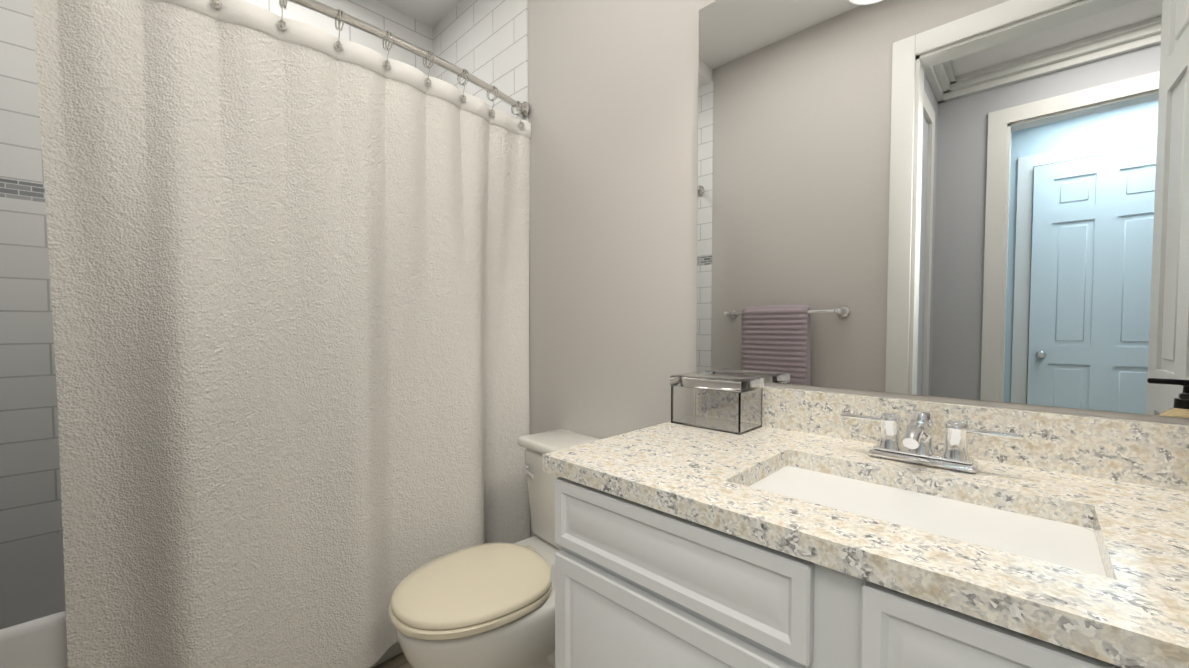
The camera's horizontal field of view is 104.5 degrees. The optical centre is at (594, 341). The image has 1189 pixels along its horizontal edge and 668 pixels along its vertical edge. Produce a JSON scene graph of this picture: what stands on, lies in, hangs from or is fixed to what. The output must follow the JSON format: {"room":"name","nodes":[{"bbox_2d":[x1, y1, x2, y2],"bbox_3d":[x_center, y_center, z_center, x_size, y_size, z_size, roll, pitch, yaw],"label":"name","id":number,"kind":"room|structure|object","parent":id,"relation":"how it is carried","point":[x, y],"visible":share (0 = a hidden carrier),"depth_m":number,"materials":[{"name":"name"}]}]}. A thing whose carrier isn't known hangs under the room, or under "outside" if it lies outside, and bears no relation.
{"room":"bathroom","nodes":[
{"label":"bathroom","id":0,"kind":"room"},
{"bbox_2d":[33,0,530,667],"bbox_3d":[-0.774,0.013,1.343,0.211,1.892,1.434,2,3,44],"label":"shower curtain","id":1,"kind":"object","parent":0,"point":[289,274],"visible":0.94,"depth_m":1.19,"materials":[{"name":"white fabric"}]},
{"bbox_2d":[374,653,411,667],"bbox_3d":[-0.844,1.216,-0.320,4.300,0.100,4.300,2,3,44],"label":"floor","id":2,"kind":"structure","parent":0,"point":[400,661],"depth_m":1.58,"materials":[{"name":"tile"}]},
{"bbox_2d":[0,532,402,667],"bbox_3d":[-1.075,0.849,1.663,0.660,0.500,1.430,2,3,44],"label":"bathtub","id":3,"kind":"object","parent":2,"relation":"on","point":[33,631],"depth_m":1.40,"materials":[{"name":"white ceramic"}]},
{"bbox_2d":[388,429,600,667],"bbox_3d":[-0.215,0.723,1.355,0.450,0.771,0.711,2,3,44],"label":"toilet","id":4,"kind":"object","parent":2,"relation":"on","point":[488,605],"visible":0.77,"depth_m":1.21,"materials":[{"name":"white ceramic"}]},
{"bbox_2d":[543,386,1188,667],"bbox_3d":[0.481,0.629,0.748,1.090,1.000,0.594,2,3,44],"label":"bathroom vanity","id":5,"kind":"object","parent":2,"relation":"on","point":[799,528],"visible":1,"depth_m":0.68,"materials":[{"name":"painted wood"},{"name":"granite"}]},
{"bbox_2d":[670,372,763,434],"bbox_3d":[0.311,0.151,1.183,0.200,0.125,0.124,2,3,44],"label":"acrylic box","id":6,"kind":"object","parent":5,"relation":"on","point":[732,404],"visible":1,"depth_m":1.13,"materials":[{"name":"clear plastic"}]},
{"bbox_2d":[840,411,1023,472],"bbox_3d":[0.583,0.179,0.831,0.278,0.094,0.139,2,3,44],"label":"faucet","id":7,"kind":"object","parent":5,"relation":"on","point":[917,442],"visible":1,"depth_m":0.83,"materials":[{"name":"silver metal"}]},
{"bbox_2d":[1178,393,1188,507],"bbox_3d":[0.838,0.152,0.614,0.078,0.161,0.067,2,3,44],"label":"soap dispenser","id":8,"kind":"object","parent":5,"relation":"on","point":[1183,396],"visible":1,"depth_m":0.63,"materials":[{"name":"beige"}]},
{"bbox_2d":[377,0,461,27],"bbox_3d":[-1.047,-1.599,1.552,0.760,0.080,1.450,2,3,44],"label":"ceiling","id":9,"kind":"structure","parent":0,"point":[432,13],"depth_m":2.19,"materials":[{"name":"white paint"}]},
{"bbox_2d":[528,0,1188,536],"bbox_3d":[0.174,-0.267,1.511,2.877,2.740,0.120,2,3,44],"label":"wall","id":10,"kind":"structure","parent":0,"point":[612,100],"depth_m":1.53,"materials":[{"name":"grey paint"}]},
{"bbox_2d":[0,0,529,544],"bbox_3d":[-1.043,-0.230,1.595,0.770,2.660,1.449,2,3,44],"label":"wall tile","id":11,"kind":"structure","parent":10,"relation":"attached to","point":[486,40],"depth_m":1.43,"materials":[{"name":"tile"}]},
{"bbox_2d":[696,0,1188,417],"bbox_3d":[0.685,-0.401,0.926,1.088,1.023,0.005,2,3,44],"label":"mirror","id":12,"kind":"object","parent":10,"relation":"attached to","point":[985,200],"visible":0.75,"depth_m":0.91,"materials":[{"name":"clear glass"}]}
]}

